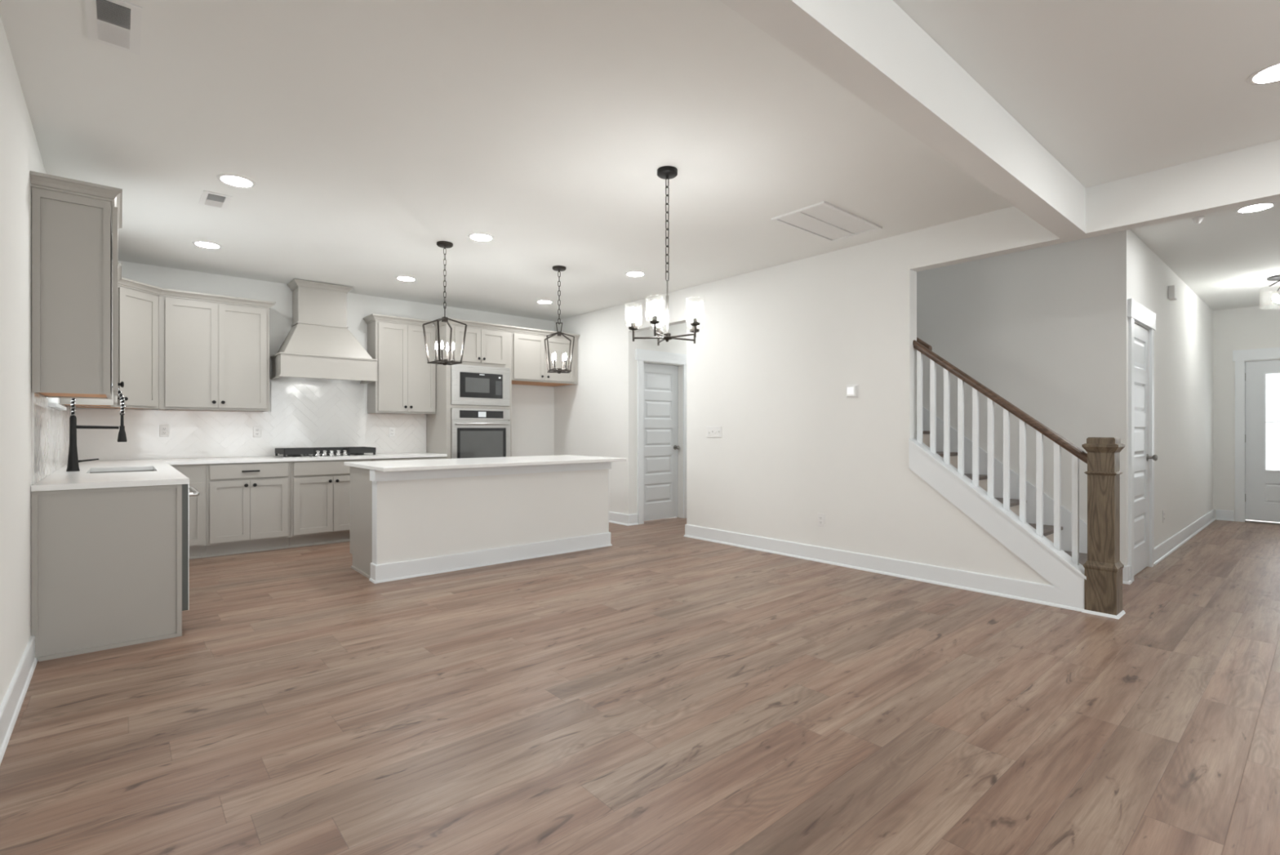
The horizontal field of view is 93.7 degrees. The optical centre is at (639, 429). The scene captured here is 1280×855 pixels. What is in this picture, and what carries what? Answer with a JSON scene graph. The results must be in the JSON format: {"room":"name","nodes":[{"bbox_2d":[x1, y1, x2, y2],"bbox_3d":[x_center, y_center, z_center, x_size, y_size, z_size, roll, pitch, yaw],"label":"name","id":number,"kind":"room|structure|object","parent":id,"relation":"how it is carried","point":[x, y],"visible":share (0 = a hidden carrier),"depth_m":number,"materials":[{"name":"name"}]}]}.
{"room":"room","nodes":[
{"label":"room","id":0,"kind":"room"},
{"bbox_2d":[0,15,69,705],"bbox_3d":[-1.223,-0.195,0.780,0.140,2.750,11.980,0,0,-41],"label":"wall","id":1,"kind":"structure","parent":0,"point":[20,152],"depth_m":2.59,"materials":[{"name":"paint"}]},
{"bbox_2d":[0,635,37,764],"bbox_3d":[-0.169,1.113,-0.314,0.024,0.135,8.925,0,0,-41],"label":"baseboard","id":2,"kind":"structure","parent":1,"relation":"attached to","point":[11,705],"depth_m":2.50,"materials":[{"name":"paint"}]},
{"bbox_2d":[31,391,71,484],"bbox_3d":[-4.093,0.043,4.215,0.012,0.471,3.015,0,0,-41],"label":"tile backsplash","id":3,"kind":"structure","parent":1,"relation":"attached to","point":[50,425],"depth_m":3.61,"materials":[{"name":"white tile"}]},
{"bbox_2d":[47,397,66,410],"bbox_3d":[-3.941,-0.607,3.995,0.135,0.927,0.940,0,0,-41],"label":"window","id":4,"kind":"structure","parent":1,"relation":"in","point":[54,405],"depth_m":3.81,"materials":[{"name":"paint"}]},
{"bbox_2d":[30,170,124,399],"bbox_3d":[-3.173,-0.746,3.418,0.359,1.107,0.768,0,0,-41],"label":"upper cabinet","id":5,"kind":"object","parent":1,"relation":"attached to","point":[74,221],"visible":0.99,"depth_m":3.16,"materials":[{"name":"paint"}]},
{"bbox_2d":[60,262,121,407],"bbox_3d":[-4.363,-0.746,4.788,0.352,1.107,0.588,0,0,-41],"label":"upper cabinet","id":6,"kind":"object","parent":1,"relation":"attached to","point":[65,401],"visible":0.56,"depth_m":4.68,"materials":[{"name":"paint"}]},
{"bbox_2d":[69,259,554,460],"bbox_3d":[-2.333,-0.195,7.831,7.685,2.750,0.140,0,0,-41],"label":"wall","id":7,"kind":"structure","parent":0,"point":[532,406],"depth_m":6.98,"materials":[{"name":"paint"}]},
{"bbox_2d":[70,277,161,408],"bbox_3d":[-4.643,-0.746,5.324,0.628,1.107,0.628,0,0,-41],"label":"upper cabinet","id":8,"kind":"object","parent":7,"relation":"attached to","point":[137,301],"visible":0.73,"depth_m":5.30,"materials":[{"name":"paint"}]},
{"bbox_2d":[157,288,275,411],"bbox_3d":[-4.161,-0.746,5.925,0.926,1.107,0.352,0,0,-41],"label":"upper cabinet","id":9,"kind":"object","parent":7,"relation":"attached to","point":[214,349],"visible":1,"depth_m":5.77,"materials":[{"name":"paint"}]},
{"bbox_2d":[75,379,426,460],"bbox_3d":[-3.868,-0.127,6.404,3.210,0.812,0.011,0,0,-41],"label":"tile backsplash","id":10,"kind":"structure","parent":7,"relation":"attached to","point":[303,414],"depth_m":6.33,"materials":[{"name":"white tile"}]},
{"bbox_2d":[160,424,168,436],"bbox_3d":[-4.577,0.008,5.779,0.072,0.116,0.009,0,0,-41],"label":"wall outlet","id":11,"kind":"object","parent":10,"relation":"attached to","point":[164,428],"visible":1,"depth_m":5.78,"materials":[{"name":"white plastic"}]},
{"bbox_2d":[253,426,261,437],"bbox_3d":[-4.001,0.020,6.276,0.072,0.116,0.009,0,0,-41],"label":"wall outlet","id":12,"kind":"object","parent":10,"relation":"attached to","point":[256,429],"visible":1,"depth_m":6.27,"materials":[{"name":"white plastic"}]},
{"bbox_2d":[389,426,395,436],"bbox_3d":[-2.962,0.024,7.175,0.072,0.116,0.009,0,0,-41],"label":"wall outlet","id":13,"kind":"object","parent":10,"relation":"attached to","point":[392,429],"visible":1,"depth_m":7.17,"materials":[{"name":"white plastic"}]},
{"bbox_2d":[270,278,377,383],"bbox_3d":[-3.400,-1.050,6.481,0.939,1.030,0.505,0,0,-41],"label":"range hood","id":14,"kind":"object","parent":7,"relation":"attached to","point":[319,343],"visible":1,"depth_m":6.36,"materials":[{"name":"paint"}]},
{"bbox_2d":[363,313,435,413],"bbox_3d":[-2.822,-0.746,7.082,0.742,1.107,0.352,0,0,-41],"label":"upper cabinet","id":15,"kind":"object","parent":7,"relation":"attached to","point":[406,383],"visible":0.99,"depth_m":6.96,"materials":[{"name":"paint"}]},
{"bbox_2d":[511,325,579,386],"bbox_3d":[-1.413,-0.962,8.099,1.010,0.674,0.650,0,0,-41],"label":"upper cabinet","id":16,"kind":"object","parent":7,"relation":"attached to","point":[529,362],"visible":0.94,"depth_m":7.82,"materials":[{"name":"paint"}]},
{"bbox_2d":[0,516,1279,854],"bbox_3d":[3.098,1.240,4.596,11.900,0.120,12.500,0,0,-41],"label":"floor","id":17,"kind":"structure","parent":0,"point":[657,690],"depth_m":2.50,"materials":[{"name":"wood"}]},
{"bbox_2d":[31,484,182,661],"bbox_3d":[-2.865,0.746,3.253,0.608,0.868,0.033,0,0,-41],"label":"end panel","id":18,"kind":"object","parent":17,"relation":"on","point":[106,562],"visible":0.91,"depth_m":3.23,"materials":[{"name":"paint"}]},
{"bbox_2d":[170,463,206,559],"bbox_3d":[-4.282,0.746,5.635,0.294,0.869,0.619,0,0,-41],"label":"base cabinet","id":19,"kind":"object","parent":17,"relation":"on","point":[196,473],"visible":0.36,"depth_m":5.46,"materials":[{"name":"paint"}]},
{"bbox_2d":[182,484,199,610],"bbox_3d":[-3.025,0.747,3.535,0.664,0.867,0.596,0,0,-41],"label":"dishwasher","id":20,"kind":"object","parent":17,"relation":"on","point":[185,487],"visible":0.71,"depth_m":3.48,"materials":[{"name":"silver metal"}]},
{"bbox_2d":[205,461,290,556],"bbox_3d":[-3.902,0.746,5.941,0.678,0.869,0.654,0,0,-41],"label":"base cabinet","id":21,"kind":"object","parent":17,"relation":"on","point":[248,504],"visible":1,"depth_m":5.71,"materials":[{"name":"paint"}]},
{"bbox_2d":[288,458,372,547],"bbox_3d":[-3.354,0.746,6.419,0.772,0.869,0.648,0,0,-41],"label":"base cabinet","id":22,"kind":"object","parent":17,"relation":"on","point":[320,490],"visible":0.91,"depth_m":6.12,"materials":[{"name":"paint"}]},
{"bbox_2d":[372,456,445,461],"bbox_3d":[-2.748,0.746,6.938,0.819,0.869,0.654,0,0,-41],"label":"base cabinet","id":23,"kind":"object","parent":17,"relation":"on","point":[437,457],"visible":0.08,"depth_m":6.71,"materials":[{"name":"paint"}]},
{"bbox_2d":[31,452,447,491],"bbox_3d":[-2.864,0.295,5.242,3.211,0.030,3.078,0,0,-41],"label":"countertop","id":24,"kind":"structure","parent":23,"relation":"on","point":[164,473],"depth_m":4.11,"materials":[{"name":"white stone"}]},
{"bbox_2d":[66,383,126,471],"bbox_3d":[-3.756,-0.034,4.155,0.312,0.628,0.068,0,0,-41],"label":"kitchen faucet","id":25,"kind":"object","parent":24,"relation":"on","point":[73,458],"visible":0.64,"depth_m":4.08,"materials":[{"name":"black metal"}]},
{"bbox_2d":[89,470,154,473],"bbox_3d":[-3.665,0.410,4.254,0.380,0.199,0.750,0,0,-41],"label":"sink basin","id":26,"kind":"object","parent":24,"relation":"in","point":[131,470],"visible":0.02,"depth_m":4.53,"materials":[{"name":"silver metal"}]},
{"bbox_2d":[273,446,377,457],"bbox_3d":[-3.352,0.235,6.422,0.910,0.087,0.490,0,0,-41],"label":"gas cooktop","id":27,"kind":"object","parent":24,"relation":"in","point":[292,452],"visible":1,"depth_m":6.29,"materials":[{"name":"metal"}]},
{"bbox_2d":[426,317,513,458],"bbox_3d":[-2.135,-0.059,7.474,0.901,2.479,0.650,0,0,-41],"label":"tall cabinet","id":28,"kind":"object","parent":17,"relation":"on","point":[486,344],"visible":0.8,"depth_m":7.21,"materials":[{"name":"paint"}]},
{"bbox_2d":[450,408,510,458],"bbox_3d":[-2.079,0.109,7.460,0.758,0.732,0.644,0,0,-41],"label":"wall oven","id":29,"kind":"object","parent":28,"relation":"in","point":[475,433],"visible":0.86,"depth_m":7.24,"materials":[{"name":"metal"}]},
{"bbox_2d":[450,364,510,405],"bbox_3d":[-2.067,-0.536,7.446,0.758,0.472,0.482,0,0,-41],"label":"microwave oven","id":30,"kind":"object","parent":28,"relation":"in","point":[470,384],"visible":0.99,"depth_m":7.25,"materials":[{"name":"metal"}]},
{"bbox_2d":[350,461,612,583],"bbox_3d":[-1.417,0.746,5.663,2.317,0.868,0.782,0,0,-41],"label":"kitchen island","id":31,"kind":"object","parent":17,"relation":"on","point":[408,523],"visible":0.92,"depth_m":5.15,"materials":[{"name":"paint"}]},
{"bbox_2d":[344,454,626,471],"bbox_3d":[-1.356,0.295,5.596,2.330,0.030,1.040,0,0,-41],"label":"island countertop","id":32,"kind":"structure","parent":31,"relation":"on","point":[455,463],"depth_m":5.27,"materials":[{"name":"white stone"}]},
{"bbox_2d":[922,406,1087,565],"bbox_3d":[2.242,-0.179,5.591,0.981,2.718,3.145,0,0,-41],"label":"staircase","id":33,"kind":"structure","parent":17,"relation":"on","point":[1048,503],"depth_m":5.17,"materials":[{"name":"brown wood"}]},
{"bbox_2d":[912,339,1125,618],"bbox_3d":[2.624,0.229,4.308,0.192,1.901,1.324,0,0,-41],"label":"stair railing","id":34,"kind":"object","parent":17,"relation":"on","point":[1103,567],"visible":1,"depth_m":4.07,"materials":[{"name":"brown wood"}]},
{"bbox_2d":[0,0,1279,320],"bbox_3d":[3.098,-1.630,4.596,11.900,0.120,12.500,0,0,-41],"label":"ceiling","id":35,"kind":"structure","parent":0,"point":[370,135],"depth_m":3.10,"materials":[{"name":"paint"}]},
{"bbox_2d":[84,0,142,55],"bbox_3d":[-2.031,-1.565,2.318,0.160,0.010,0.369,0,0,-41],"label":"ceiling vent","id":36,"kind":"object","parent":35,"relation":"in","point":[117,24],"visible":1,"depth_m":2.31,"materials":[{"name":"white plastic"}]},
{"bbox_2d":[192,240,222,248],"bbox_3d":[-3.668,-1.567,5.091,0.208,0.006,0.208,0,0,-41],"label":"recessed light","id":37,"kind":"object","parent":35,"relation":"in","point":[200,243],"visible":1,"depth_m":5.07,"materials":[{"name":"white plastic"}]},
{"bbox_2d":[195,242,219,248],"bbox_3d":[-3.668,-1.565,5.091,0.166,0.001,0.166,0,0,-41],"label":"diffuser","id":38,"kind":"object","parent":37,"relation":"attached to","point":[202,244],"depth_m":5.09,"materials":[{"name":"white plastic"}]},
{"bbox_2d":[198,190,231,209],"bbox_3d":[-2.902,-1.565,4.101,0.159,0.010,0.304,0,0,-41],"label":"ceiling vent","id":39,"kind":"object","parent":35,"relation":"in","point":[207,198],"visible":1,"depth_m":4.08,"materials":[{"name":"white plastic"}]},
{"bbox_2d":[216,173,256,187],"bbox_3d":[-2.542,-1.567,3.784,0.208,0.006,0.208,0,0,-41],"label":"recessed light","id":40,"kind":"object","parent":35,"relation":"in","point":[237,180],"visible":1,"depth_m":3.77,"materials":[{"name":"white plastic"}]},
{"bbox_2d":[220,176,252,186],"bbox_3d":[-2.542,-1.565,3.784,0.166,0.001,0.166,0,0,-41],"label":"diffuser","id":41,"kind":"object","parent":40,"relation":"attached to","point":[233,180],"depth_m":3.79,"materials":[{"name":"white plastic"}]},
{"bbox_2d":[395,275,417,280],"bbox_3d":[-2.426,-1.567,6.231,0.208,0.006,0.208,0,0,-41],"label":"recessed light","id":42,"kind":"object","parent":35,"relation":"in","point":[399,277],"visible":1,"depth_m":6.22,"materials":[{"name":"white plastic"}]},
{"bbox_2d":[397,276,414,280],"bbox_3d":[-2.426,-1.565,6.231,0.166,0.001,0.166,0,0,-41],"label":"diffuser","id":43,"kind":"object","parent":42,"relation":"attached to","point":[404,278],"depth_m":6.22,"materials":[{"name":"white plastic"}]},
{"bbox_2d":[422,240,466,364],"bbox_3d":[-1.644,-1.056,5.056,0.265,1.026,0.265,0,0,44],"label":"lantern pendant","id":44,"kind":"object","parent":35,"relation":"hanging from","point":[444,244],"visible":1,"depth_m":5.05,"materials":[{"name":"brown metal"}]},
{"bbox_2d":[467,232,493,241],"bbox_3d":[-1.294,-1.567,4.890,0.208,0.006,0.208,0,0,-41],"label":"recessed light","id":45,"kind":"object","parent":35,"relation":"in","point":[476,236],"visible":1,"depth_m":4.88,"materials":[{"name":"white plastic"}]},
{"bbox_2d":[471,234,491,240],"bbox_3d":[-1.294,-1.565,4.890,0.166,0.001,0.166,0,0,-41],"label":"diffuser","id":46,"kind":"object","parent":45,"relation":"attached to","point":[477,237],"depth_m":4.90,"materials":[{"name":"white plastic"}]},
{"bbox_2d":[536,299,553,303],"bbox_3d":[-1.168,-1.567,7.359,0.208,0.006,0.208,0,0,-41],"label":"recessed light","id":47,"kind":"object","parent":35,"relation":"in","point":[541,301],"visible":1,"depth_m":7.33,"materials":[{"name":"white plastic"}]},
{"bbox_2d":[537,300,551,303],"bbox_3d":[-1.168,-1.565,7.359,0.166,0.001,0.166,0,0,-41],"label":"diffuser","id":48,"kind":"object","parent":47,"relation":"attached to","point":[542,301],"depth_m":7.38,"materials":[{"name":"white plastic"}]},
{"bbox_2d":[544,265,574,373],"bbox_3d":[-0.781,-1.056,5.803,0.265,1.026,0.265,0,0,-14],"label":"lantern pendant","id":49,"kind":"object","parent":35,"relation":"hanging from","point":[557,268],"visible":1,"depth_m":5.79,"materials":[{"name":"brown metal"}]},
{"bbox_2d":[625,271,645,276],"bbox_3d":[-0.048,-1.567,6.040,0.208,0.006,0.208,0,0,-41],"label":"recessed light","id":50,"kind":"object","parent":35,"relation":"in","point":[633,273],"visible":1,"depth_m":6.03,"materials":[{"name":"white plastic"}]},
{"bbox_2d":[626,271,643,275],"bbox_3d":[-0.048,-1.565,6.040,0.166,0.001,0.166,0,0,-41],"label":"diffuser","id":51,"kind":"object","parent":50,"relation":"attached to","point":[634,273],"depth_m":6.03,"materials":[{"name":"white plastic"}]},
{"bbox_2d":[628,165,700,345],"bbox_3d":[0.179,-1.051,3.631,0.494,1.036,0.493,0,0,-41],"label":"chandelier","id":52,"kind":"object","parent":35,"relation":"hanging from","point":[666,172],"visible":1,"depth_m":3.62,"materials":[{"name":"black metal"}]},
{"bbox_2d":[771,200,882,242],"bbox_3d":[1.425,-1.563,4.551,0.810,0.014,0.440,0,0,-41],"label":"ceiling vent","id":53,"kind":"object","parent":35,"relation":"in","point":[824,220],"visible":1,"depth_m":4.53,"materials":[{"name":"white plastic"}]},
{"bbox_2d":[1191,216,1204,224],"bbox_3d":[4.129,-1.547,4.444,0.072,0.046,0.072,0,0,-41],"label":"cap","id":54,"kind":"object","parent":35,"relation":"attached to","point":[1197,220],"visible":1,"depth_m":4.43,"materials":[{"name":"white plastic"}]},
{"bbox_2d":[1234,201,1276,213],"bbox_3d":[4.345,-1.567,4.240,0.208,0.006,0.208,0,0,-41],"label":"recessed light","id":55,"kind":"object","parent":35,"relation":"in","point":[1252,208],"visible":0.91,"depth_m":4.23,"materials":[{"name":"white plastic"}]},
{"bbox_2d":[1238,204,1271,212],"bbox_3d":[4.345,-1.565,4.240,0.166,0.001,0.166,0,0,-41],"label":"diffuser","id":56,"kind":"object","parent":55,"relation":"attached to","point":[1256,207],"depth_m":4.24,"materials":[{"name":"white plastic"}]},
{"bbox_2d":[1246,61,1279,84],"bbox_3d":[2.800,-1.567,2.626,0.208,0.006,0.208,0,0,-41],"label":"recessed light","id":57,"kind":"object","parent":35,"relation":"in","point":[1270,73],"visible":1,"depth_m":2.65,"materials":[{"name":"white plastic"}]},
{"bbox_2d":[1253,64,1279,83],"bbox_3d":[2.800,-1.565,2.626,0.166,0.001,0.166,0,0,-41],"label":"diffuser","id":58,"kind":"object","parent":57,"relation":"attached to","point":[1271,74],"depth_m":2.65,"materials":[{"name":"white plastic"}]},
{"bbox_2d":[1266,274,1279,302],"bbox_3d":[6.605,-1.420,6.121,0.410,0.300,0.410,0,0,-41],"label":"flush ceiling light","id":59,"kind":"object","parent":35,"relation":"attached to","point":[1276,297],"visible":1,"depth_m":6.18,"materials":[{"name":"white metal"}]},
{"bbox_2d":[635,322,686,517],"bbox_3d":[0.680,-0.195,8.203,2.040,2.750,0.120,0,0,-41],"label":"wall","id":60,"kind":"structure","parent":0,"point":[677,346],"depth_m":7.96,"materials":[{"name":"paint"}]},
{"bbox_2d":[635,348,686,524],"bbox_3d":[0.274,0.085,7.835,0.961,2.190,0.146,0,0,-41],"label":"trim","id":61,"kind":"structure","parent":60,"relation":"attached to","point":[641,355],"depth_m":7.55,"materials":[{"name":"paint"}]},
{"bbox_2d":[644,363,679,520],"bbox_3d":[0.258,0.156,7.854,0.711,2.024,0.105,0,0,-41],"label":"door","id":62,"kind":"structure","parent":60,"relation":"in","point":[661,446],"depth_m":7.89,"materials":[{"name":"paint"}]},
{"bbox_2d":[554,139,1279,585],"bbox_3d":[2.721,-0.195,4.191,0.120,2.750,11.980,0,0,-41],"label":"wall","id":63,"kind":"structure","parent":0,"point":[775,352],"depth_m":5.31,"materials":[{"name":"paint"}]},
{"bbox_2d":[608,511,638,525],"bbox_3d":[-0.646,1.113,8.072,0.166,0.135,1.706,0,0,-41],"label":"baseboard","id":64,"kind":"structure","parent":63,"relation":"attached to","point":[615,517],"depth_m":7.48,"materials":[{"name":"paint"}]},
{"bbox_2d":[706,426,721,437],"bbox_3d":[0.787,0.022,6.324,0.015,0.113,0.195,0,0,-41],"label":"switch plate","id":65,"kind":"object","parent":63,"relation":"attached to","point":[712,431],"visible":1,"depth_m":6.32,"materials":[{"name":"white plastic"}]},
{"bbox_2d":[817,512,824,526],"bbox_3d":[1.618,0.805,5.368,0.009,0.116,0.072,0,0,-41],"label":"wall outlet","id":66,"kind":"object","parent":63,"relation":"attached to","point":[820,517],"visible":1,"depth_m":5.37,"materials":[{"name":"white plastic"}]},
{"bbox_2d":[845,384,857,398],"bbox_3d":[1.807,-0.330,5.137,0.025,0.112,0.116,0,0,-41],"label":"thermostat","id":67,"kind":"object","parent":63,"relation":"attached to","point":[851,390],"visible":1,"depth_m":5.12,"materials":[{"name":"white plastic"}]},
{"bbox_2d":[683,524,1083,611],"bbox_3d":[1.732,1.113,5.316,0.143,0.135,3.652,0,0,-41],"label":"baseboard","id":68,"kind":"structure","parent":63,"relation":"attached to","point":[1020,589],"depth_m":4.85,"materials":[{"name":"paint"}]},
{"bbox_2d":[719,0,1085,238],"bbox_3d":[0.926,-1.422,2.288,5.084,0.294,0.140,0,0,-41],"label":"ceiling beam","id":69,"kind":"structure","parent":63,"relation":"attached to","point":[873,49],"depth_m":2.41,"materials":[{"name":"paint"}]},
{"bbox_2d":[908,438,1086,608],"bbox_3d":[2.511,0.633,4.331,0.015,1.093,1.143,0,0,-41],"label":"trim","id":70,"kind":"structure","parent":63,"relation":"attached to","point":[1068,584],"depth_m":4.25,"materials":[{"name":"paint"}]},
{"bbox_2d":[916,234,1106,523],"bbox_3d":[2.594,-1.470,6.028,0.120,5.300,3.395,0,0,-41],"label":"wall","id":71,"kind":"structure","parent":0,"point":[1029,326],"depth_m":5.09,"materials":[{"name":"paint"}]},
{"bbox_2d":[916,337,932,351],"bbox_3d":[1.746,-1.312,5.496,0.105,1.385,1.770,0,0,-41],"label":"wall handrail","id":72,"kind":"object","parent":71,"relation":"attached to","point":[926,344],"visible":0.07,"depth_m":4.86,"materials":[{"name":"brown wood"}]},
{"bbox_2d":[1122,564,1132,584],"bbox_3d":[3.709,1.113,4.676,0.086,0.135,0.179,0,0,-41],"label":"baseboard","id":73,"kind":"structure","parent":71,"relation":"attached to","point":[1126,569],"depth_m":4.61,"materials":[{"name":"paint"}]},
{"bbox_2d":[1106,229,1213,566],"bbox_3d":[5.610,-0.195,6.312,5.055,2.750,0.120,0,0,-41],"label":"wall","id":74,"kind":"structure","parent":0,"point":[1184,331],"depth_m":5.70,"materials":[{"name":"paint"}]},
{"bbox_2d":[1127,298,1155,581],"bbox_3d":[4.132,0.085,4.938,0.956,2.190,0.026,0,0,-41],"label":"trim","id":75,"kind":"structure","parent":74,"relation":"attached to","point":[1136,312],"depth_m":4.78,"materials":[{"name":"paint"}]},
{"bbox_2d":[1133,323,1157,575],"bbox_3d":[4.130,0.156,4.935,0.712,2.024,0.105,0,0,-41],"label":"door","id":76,"kind":"structure","parent":74,"relation":"in","point":[1141,456],"depth_m":4.99,"materials":[{"name":"paint"}]},
{"bbox_2d":[1162,509,1164,522],"bbox_3d":[4.887,0.805,5.601,0.072,0.116,0.009,0,0,-41],"label":"wall outlet","id":77,"kind":"object","parent":74,"relation":"attached to","point":[1163,510],"visible":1,"depth_m":5.59,"materials":[{"name":"white plastic"}]},
{"bbox_2d":[1168,284,1177,300],"bbox_3d":[5.138,-1.320,5.792,0.150,0.124,0.050,0,0,-41],"label":"door chime","id":78,"kind":"object","parent":74,"relation":"attached to","point":[1172,290],"visible":1,"depth_m":5.75,"materials":[{"name":"white plastic"}]},
{"bbox_2d":[1154,509,1215,565],"bbox_3d":[6.020,1.113,6.571,4.097,0.135,0.024,0,0,-41],"label":"baseboard","id":79,"kind":"structure","parent":74,"relation":"attached to","point":[1163,549],"depth_m":6.20,"materials":[{"name":"paint"}]},
{"bbox_2d":[1213,303,1279,520],"bbox_3d":[8.201,-0.195,7.287,0.140,2.750,2.035,0,0,-41],"label":"wall","id":80,"kind":"structure","parent":0,"point":[1252,327],"depth_m":7.81,"materials":[{"name":"paint"}]},
{"bbox_2d":[1216,509,1234,520],"bbox_3d":[7.627,1.113,7.826,0.024,0.135,0.169,0,0,-41],"label":"baseboard","id":81,"kind":"structure","parent":80,"relation":"attached to","point":[1221,514],"depth_m":7.82,"materials":[{"name":"paint"}]},
{"bbox_2d":[1232,346,1279,521],"bbox_3d":[8.096,0.077,7.389,0.166,2.205,1.132,0,0,-41],"label":"trim","id":82,"kind":"structure","parent":80,"relation":"attached to","point":[1239,357],"depth_m":7.71,"materials":[{"name":"paint"}]},
{"bbox_2d":[1244,360,1279,524],"bbox_3d":[8.084,0.154,7.384,0.090,2.051,0.925,0,0,-41],"label":"door","id":83,"kind":"structure","parent":80,"relation":"in","point":[1262,485],"depth_m":7.63,"materials":[{"name":"paint"}]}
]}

